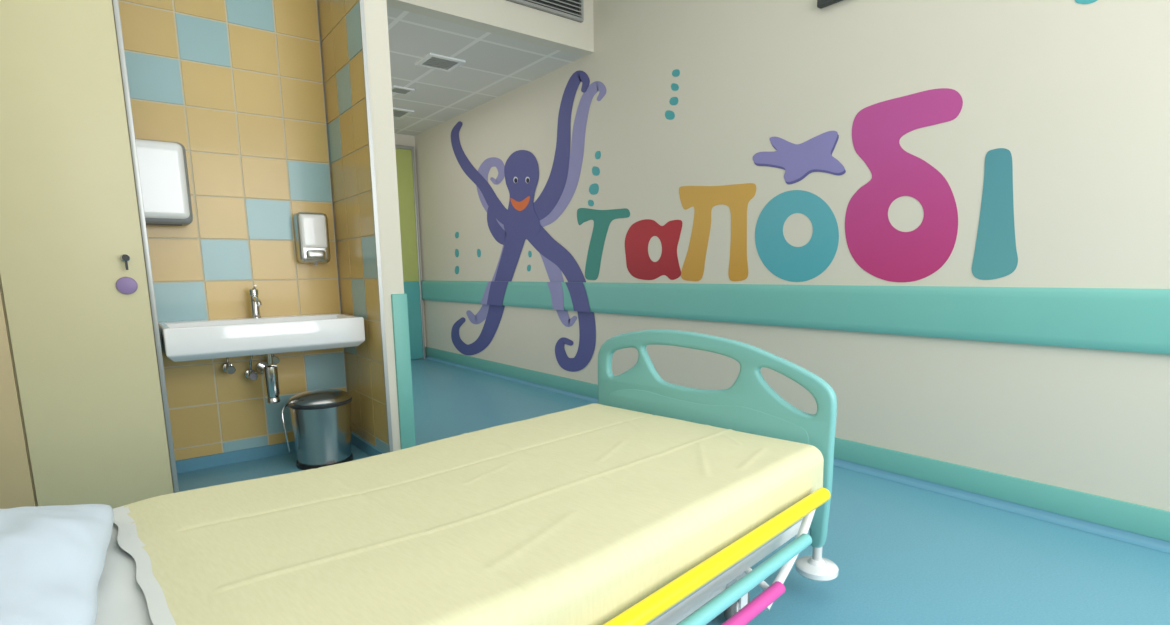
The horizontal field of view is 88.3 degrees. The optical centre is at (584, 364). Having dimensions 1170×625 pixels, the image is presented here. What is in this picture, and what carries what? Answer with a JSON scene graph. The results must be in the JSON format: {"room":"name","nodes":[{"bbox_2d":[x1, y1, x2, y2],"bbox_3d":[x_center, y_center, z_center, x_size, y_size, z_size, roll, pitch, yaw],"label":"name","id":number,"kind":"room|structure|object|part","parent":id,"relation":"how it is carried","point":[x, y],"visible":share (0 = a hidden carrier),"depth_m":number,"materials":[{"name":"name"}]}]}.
{"room":"hospital room","nodes":[
{"label":"hospital room","id":0,"kind":"room"},
{"bbox_2d":[317,0,403,456],"bbox_3d":[-2.369,-1.263,4.866,0.155,3.250,4.200,-8,11,-37],"label":"wall","id":1,"kind":"structure","parent":0,"point":[340,29],"depth_m":3.39,"materials":[{"name":"paint"}]},
{"bbox_2d":[359,0,392,451],"bbox_3d":[-1.124,-1.017,3.191,0.020,3.250,0.014,-8,11,-37],"label":"trim","id":2,"kind":"structure","parent":1,"relation":"attached to","point":[361,2],"depth_m":3.22,"materials":[{"name":"metal"}]},
{"bbox_2d":[391,294,415,448],"bbox_3d":[-1.061,0.085,3.469,0.087,0.985,0.135,-8,11,-37],"label":"trim","id":3,"kind":"structure","parent":1,"relation":"attached to","point":[399,301],"depth_m":3.40,"materials":[{"name":"teal plastic"}]},
{"bbox_2d":[394,133,425,359],"bbox_3d":[-2.845,-1.604,7.078,1.840,3.250,0.120,-8,11,-37],"label":"wall","id":4,"kind":"structure","parent":0,"point":[400,139],"depth_m":7.43,"materials":[{"name":"paint"}]},
{"bbox_2d":[395,144,425,358],"bbox_3d":[-2.483,-1.319,7.261,1.030,2.620,0.097,-8,11,-37],"label":"door","id":5,"kind":"structure","parent":4,"relation":"in","point":[405,163],"depth_m":7.49,"materials":[{"name":"metal"}]},
{"bbox_3d":[-2.508,-2.596,7.080,0.965,0.040,0.057,-8,11,-37],"label":"frame","id":6,"kind":"part","parent":5,"relation":"part of","materials":[{"name":"metal"}]},
{"bbox_3d":[-2.501,-1.792,7.213,0.965,1.590,0.042,-8,11,-37],"label":"panel","id":7,"kind":"part","parent":5,"relation":"part of","materials":[{"name":"green"}]},
{"bbox_3d":[-2.483,-0.523,7.412,0.965,0.980,0.042,-8,11,-37],"label":"panel","id":8,"kind":"part","parent":5,"relation":"part of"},
{"bbox_3d":[-2.099,-1.375,7.580,0.025,2.620,0.057,-8,11,-37],"label":"frame","id":9,"kind":"part","parent":5,"relation":"part of","materials":[{"name":"metal"}]},
{"bbox_2d":[387,6,583,135],"bbox_3d":[-1.779,-2.563,5.516,1.840,0.080,3.410,-8,11,-37],"label":"ceiling","id":10,"kind":"structure","parent":0,"point":[495,65],"depth_m":4.94,"materials":[{"name":"tile"}]},
{"bbox_2d":[392,85,414,95],"bbox_3d":[-1.695,-2.518,5.531,0.200,0.014,0.200,-8,11,-37],"label":"ceiling vent","id":11,"kind":"object","parent":10,"relation":"in","point":[400,90],"visible":0.81,"depth_m":5.52,"materials":[{"name":"white plastic"}]},
{"bbox_2d":[392,88,409,93],"bbox_3d":[-1.695,-2.518,5.531,0.152,0.008,0.145,-8,11,-37],"label":"grille","id":12,"kind":"object","parent":11,"relation":"attached to","point":[394,90],"depth_m":5.52,"materials":[{"name":"grey metal"}]},
{"bbox_2d":[393,107,414,118],"bbox_3d":[-2.020,-2.632,6.283,0.360,0.014,0.360,-8,11,-37],"label":"ceiling vent","id":13,"kind":"object","parent":10,"relation":"in","point":[398,113],"visible":0.47,"depth_m":6.28,"materials":[{"name":"white plastic"}]},
{"bbox_2d":[393,110,407,116],"bbox_3d":[-2.020,-2.632,6.283,0.274,0.008,0.262,-8,11,-37],"label":"grille","id":14,"kind":"object","parent":13,"relation":"attached to","point":[396,113],"depth_m":6.32,"materials":[{"name":"grey metal"}]},
{"bbox_2d":[414,53,465,71],"bbox_3d":[-1.159,-2.413,4.815,0.300,0.014,0.300,-8,11,-37],"label":"ceiling vent","id":15,"kind":"object","parent":10,"relation":"in","point":[431,60],"visible":1,"depth_m":4.80,"materials":[{"name":"white plastic"}]},
{"bbox_2d":[422,57,458,69],"bbox_3d":[-1.159,-2.413,4.815,0.228,0.008,0.218,-8,11,-37],"label":"grille","id":16,"kind":"object","parent":15,"relation":"attached to","point":[439,63],"depth_m":4.82,"materials":[{"name":"grey metal"}]},
{"bbox_2d":[386,0,593,56],"bbox_3d":[-0.699,-2.564,4.105,1.840,0.490,0.120,-8,11,-37],"label":"wall","id":17,"kind":"structure","parent":0,"point":[506,18],"depth_m":4.23,"materials":[{"name":"paint"}]},
{"bbox_2d":[507,0,583,22],"bbox_3d":[-0.286,-2.642,4.320,0.670,0.195,0.031,-8,11,-37],"label":"air vent","id":18,"kind":"object","parent":17,"relation":"in","point":[569,9],"visible":1,"depth_m":4.41,"materials":[{"name":"white metal"}]},
{"bbox_2d":[177,359,1169,624],"bbox_3d":[-0.995,0.682,3.093,4.420,0.080,9.100,-8,11,-37],"label":"floor","id":19,"kind":"structure","parent":0,"point":[903,554],"depth_m":2.30,"materials":[{"name":"blue plastic"}]},
{"bbox_2d":[0,0,178,508],"bbox_3d":[-2.596,-0.862,2.498,1.200,3.200,0.394,-8,11,-37],"label":"wardrobe","id":20,"kind":"object","parent":19,"relation":"on","point":[85,416],"visible":0.84,"depth_m":2.64,"materials":[{"name":"yellow laminate"}]},
{"bbox_3d":[-2.692,-0.818,2.255,0.606,3.168,0.023,-8,11,-37],"label":"door","id":21,"kind":"part","parent":20,"relation":"part of","materials":[{"name":"beige laminate"}]},
{"bbox_3d":[-2.098,-0.364,2.762,0.080,0.080,0.016,-8,11,-37],"label":"handle","id":22,"kind":"part","parent":20,"relation":"part of","materials":[{"name":"purple plastic"}]},
{"bbox_2d":[281,389,352,469],"bbox_3d":[-1.537,0.361,3.530,0.347,0.434,0.347,1,9,11],"label":"pedal bin","id":23,"kind":"object","parent":19,"relation":"on","point":[320,418],"visible":0.94,"depth_m":3.41,"materials":[{"name":"metal"}]},
{"bbox_3d":[-1.692,0.361,3.417,0.027,0.276,0.065,-2,9,-5],"label":"carry handle","id":24,"kind":"part","parent":23,"relation":"part of","materials":[{"name":"silver metal"}]},
{"bbox_3d":[-1.540,0.173,3.500,0.336,0.054,0.336,-8,11,-37],"label":"lid","id":25,"kind":"part","parent":23,"relation":"part of","materials":[{"name":"metal"}]},
{"bbox_2d":[598,329,838,624],"bbox_3d":[-0.356,0.442,1.507,1.152,0.867,2.386,8,12,44],"label":"hospital bed","id":26,"kind":"object","parent":19,"relation":"on","point":[750,405],"visible":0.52,"depth_m":1.97,"materials":[{"name":"teal plastic"}]},
{"bbox_2d":[95,523,152,624],"bbox_3d":[-0.913,0.469,0.923,1.006,0.120,0.544,8,12,44],"label":"sheet","id":27,"kind":"object","parent":26,"relation":"on","point":[121,600],"visible":0.13,"depth_m":1.04,"materials":[{"name":"white fabric"}]},
{"bbox_2d":[0,504,113,624],"bbox_3d":[-0.984,0.342,0.883,0.439,0.134,0.770,-7,11,-34],"label":"pillow","id":28,"kind":"object","parent":27,"relation":"on","point":[52,558],"visible":1,"depth_m":0.94,"materials":[{"name":"fabric"}]},
{"bbox_2d":[113,403,823,624],"bbox_3d":[-0.196,0.360,1.654,1.031,0.177,1.730,8,12,44],"label":"bedspread","id":29,"kind":"object","parent":26,"relation":"on","point":[579,515],"visible":1,"depth_m":1.34,"materials":[{"name":"yellow fabric"}]},
{"bbox_3d":[0.429,0.262,2.294,0.934,0.283,0.038,8,12,44],"label":"raised panel","id":30,"kind":"part","parent":26,"relation":"part of","materials":[{"name":"teal plastic"}]},
{"bbox_3d":[0.201,0.478,1.287,0.042,0.041,1.480,8,12,44],"label":"rail","id":31,"kind":"part","parent":26,"relation":"part of","materials":[{"name":"yellow plastic"}]},
{"bbox_3d":[-0.359,0.453,1.499,0.970,0.249,2.175,8,12,44],"label":"mattress","id":32,"kind":"part","parent":26,"relation":"part of","materials":[{"name":"yellow fabric"}]},
{"bbox_3d":[0.561,0.524,1.763,0.118,0.253,0.317,8,12,44],"label":"pivot arm","id":33,"kind":"part","parent":26,"relation":"part of","materials":[{"name":"white plastic"}]},
{"bbox_3d":[0.776,0.619,2.013,0.030,0.110,0.029,8,12,44],"label":"corner post","id":34,"kind":"part","parent":26,"relation":"part of","materials":[{"name":"metal"}]},
{"bbox_2d":[414,0,1169,510],"bbox_3d":[0.695,-1.193,4.145,0.120,3.250,9.100,-8,11,-37],"label":"wall","id":35,"kind":"structure","parent":0,"point":[1078,95],"depth_m":3.05,"materials":[{"name":"paint"}]},
{"bbox_2d":[455,266,458,273],"bbox_3d":[-1.461,-1.084,6.882,0.001,0.095,0.114,-8,11,-37],"label":"mural","id":36,"kind":"object","parent":35,"relation":"attached to","point":[456,267],"visible":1,"depth_m":6.88},
{"bbox_2d":[451,70,605,371],"bbox_3d":[-0.730,-1.242,5.867,0.037,2.539,2.910,-8,11,-37],"label":"mural","id":37,"kind":"object","parent":35,"relation":"attached to","point":[524,219],"visible":1,"depth_m":5.45,"materials":[{"name":"purple paint"}]},
{"bbox_2d":[588,200,593,205],"bbox_3d":[0.048,-1.308,4.870,0.001,0.054,0.078,-8,11,-37],"label":"mural","id":38,"kind":"object","parent":35,"relation":"attached to","point":[590,202],"visible":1,"depth_m":4.87},
{"bbox_2d":[589,183,598,194],"bbox_3d":[0.071,-1.406,4.822,0.001,0.086,0.128,-8,11,-37],"label":"mural","id":39,"kind":"object","parent":35,"relation":"attached to","point":[594,188],"visible":1,"depth_m":4.82},
{"bbox_2d":[592,166,599,175],"bbox_3d":[0.086,-1.538,4.779,0.001,0.076,0.101,-8,11,-37],"label":"mural","id":40,"kind":"object","parent":35,"relation":"attached to","point":[595,170],"visible":1,"depth_m":4.78},
{"bbox_2d":[595,151,600,158],"bbox_3d":[0.102,-1.650,4.740,0.001,0.063,0.075,-8,11,-37],"label":"mural","id":41,"kind":"object","parent":35,"relation":"attached to","point":[598,153],"visible":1,"depth_m":4.74},
{"bbox_2d":[577,208,629,279],"bbox_3d":[0.139,-0.974,4.810,0.001,0.590,0.662,-8,11,-37],"label":"mural letter","id":42,"kind":"object","parent":35,"relation":"attached to","point":[602,219],"visible":1,"depth_m":4.86,"materials":[{"name":"teal paint"}]},
{"bbox_2d":[625,219,681,279],"bbox_3d":[0.486,-0.838,4.380,0.001,0.439,0.595,-8,11,-37],"label":"mural letter","id":43,"kind":"object","parent":35,"relation":"attached to","point":[639,264],"visible":1,"depth_m":4.38,"materials":[{"name":"red paint"}]},
{"bbox_2d":[665,110,674,119],"bbox_3d":[0.578,-1.703,4.107,0.001,0.069,0.094,-8,11,-37],"label":"mural","id":44,"kind":"object","parent":35,"relation":"attached to","point":[669,115],"visible":1,"depth_m":4.11},
{"bbox_2d":[669,97,677,104],"bbox_3d":[0.599,-1.779,4.066,0.001,0.056,0.083,-8,11,-37],"label":"mural","id":45,"kind":"object","parent":35,"relation":"attached to","point":[674,100],"visible":1,"depth_m":4.07},
{"bbox_2d":[671,83,678,90],"bbox_3d":[0.603,-1.866,4.046,0.001,0.055,0.074,-8,11,-37],"label":"mural","id":46,"kind":"object","parent":35,"relation":"attached to","point":[674,87],"visible":1,"depth_m":4.05},
{"bbox_2d":[672,69,679,76],"bbox_3d":[0.607,-1.949,4.027,0.001,0.050,0.073,-8,11,-37],"label":"mural","id":47,"kind":"object","parent":35,"relation":"attached to","point":[676,72],"visible":1,"depth_m":4.03},
{"bbox_2d":[679,183,755,280],"bbox_3d":[0.840,-0.864,3.913,0.001,0.637,0.634,-8,11,-37],"label":"mural letter","id":48,"kind":"object","parent":35,"relation":"attached to","point":[737,197],"visible":1,"depth_m":3.89,"materials":[{"name":"yellow paint"}]},
{"bbox_2d":[421,280,1169,354],"bbox_3d":[0.651,-0.446,4.207,0.035,0.243,8.880,-8,11,-37],"label":"trim","id":49,"kind":"structure","parent":35,"relation":"attached to","point":[1116,319],"depth_m":2.98,"materials":[{"name":"teal plastic"}]},
{"bbox_2d":[755,190,838,281],"bbox_3d":[1.202,-0.738,3.462,0.001,0.518,0.545,-8,11,-37],"label":"mural letter","id":50,"kind":"object","parent":35,"relation":"attached to","point":[787,262],"visible":1,"depth_m":3.45,"materials":[{"name":"teal paint"}]},
{"bbox_2d":[425,347,1169,541],"bbox_3d":[0.664,0.327,4.343,0.014,0.117,8.900,-8,11,-37],"label":"baseboard","id":51,"kind":"structure","parent":35,"relation":"attached to","point":[1131,517],"depth_m":2.82,"materials":[{"name":"teal plastic"}]},
{"bbox_2d":[425,356,1169,553],"bbox_3d":[0.651,0.403,4.343,0.050,0.034,8.900,-8,11,-37],"label":"baseboard","id":52,"kind":"structure","parent":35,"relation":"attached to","point":[1078,524],"depth_m":2.82,"materials":[{"name":"blue plastic"}]},
{"bbox_2d":[753,131,845,183],"bbox_3d":[1.192,-1.168,3.398,0.002,0.282,0.597,-8,11,-37],"label":"mural","id":53,"kind":"object","parent":35,"relation":"attached to","point":[798,161],"visible":1,"depth_m":3.37},
{"bbox_2d":[817,0,842,8],"bbox_3d":[1.303,-1.896,3.093,0.039,0.052,0.230,-8,11,-37],"label":"uplight","id":54,"kind":"object","parent":35,"relation":"attached to","point":[820,3],"visible":1,"depth_m":3.14,"materials":[{"name":"grey metal"}]},
{"bbox_2d":[845,88,962,281],"bbox_3d":[1.554,-0.860,2.979,0.001,0.894,0.554,-8,11,-37],"label":"mural letter","id":55,"kind":"object","parent":35,"relation":"attached to","point":[885,252],"visible":1,"depth_m":2.98,"materials":[{"name":"pink paint"}]},
{"bbox_2d":[972,148,1017,279],"bbox_3d":[1.825,-0.663,2.660,0.001,0.569,0.178,-8,11,-37],"label":"mural letter","id":56,"kind":"object","parent":35,"relation":"attached to","point":[995,254],"visible":1,"depth_m":2.67,"materials":[{"name":"teal paint"}]},
{"bbox_2d":[1075,0,1096,3],"bbox_3d":[1.958,-1.450,2.348,0.001,0.087,0.079,-8,11,-37],"label":"mural","id":57,"kind":"object","parent":35,"relation":"attached to","point":[1076,1],"visible":1,"depth_m":2.36},
{"bbox_3d":[-2.502,-0.987,3.126,2.235,3.250,0.120,-8,11,-37],"label":"wall","id":58,"kind":"structure","parent":0,"visible":0},
{"bbox_2d":[118,0,346,460],"bbox_3d":[-2.057,-1.009,3.387,1.212,3.200,0.012,-8,11,-37],"label":"wall","id":59,"kind":"structure","parent":58,"relation":"attached to","point":[238,84],"depth_m":3.45,"materials":[{"name":"tile"}]},
{"bbox_2d":[135,138,192,225],"bbox_3d":[-2.234,-0.947,3.143,0.284,0.423,0.166,-8,11,-37],"label":"dispenser","id":60,"kind":"object","parent":59,"relation":"attached to","point":[163,170],"visible":0.66,"depth_m":3.10,"materials":[{"name":"grey plastic"}]},
{"bbox_2d":[158,285,364,403],"bbox_3d":[-1.788,-0.107,3.370,0.940,0.676,0.545,-8,11,-37],"label":"washbasin","id":61,"kind":"object","parent":59,"relation":"attached to","point":[188,340],"visible":1,"depth_m":3.21,"materials":[{"name":"white ceramic"}]},
{"bbox_2d":[249,285,261,317],"bbox_3d":[-1.871,-0.362,3.434,0.054,0.190,0.169,-8,11,-37],"label":"faucet","id":62,"kind":"object","parent":61,"relation":"on","point":[255,302],"depth_m":3.46,"materials":[{"name":"silver metal"}]},
{"bbox_2d":[158,313,364,361],"bbox_3d":[-1.789,-0.169,3.360,0.940,0.170,0.545,-8,11,-37],"label":"basin","id":63,"kind":"object","parent":61,"relation":"in","point":[188,340],"depth_m":3.16,"materials":[{"name":"white ceramic"}]},
{"bbox_2d":[175,431,351,472],"bbox_3d":[-2.032,0.539,3.615,1.243,0.070,0.020,-8,11,-37],"label":"baseboard","id":64,"kind":"structure","parent":59,"relation":"attached to","point":[202,462],"depth_m":3.57,"materials":[{"name":"blue plastic"}]},
{"bbox_2d":[293,212,330,264],"bbox_3d":[-1.649,-0.763,3.652,0.180,0.310,0.130,-8,11,-37],"label":"soap dispenser","id":65,"kind":"object","parent":59,"relation":"attached to","point":[311,229],"visible":1,"depth_m":3.60,"materials":[{"name":"metal"}]},
{"bbox_3d":[-1.629,-0.800,3.619,0.146,0.202,0.038,-8,11,-37],"label":"panel","id":66,"kind":"part","parent":65,"relation":"part of","materials":[{"name":"white plastic"}]}
]}

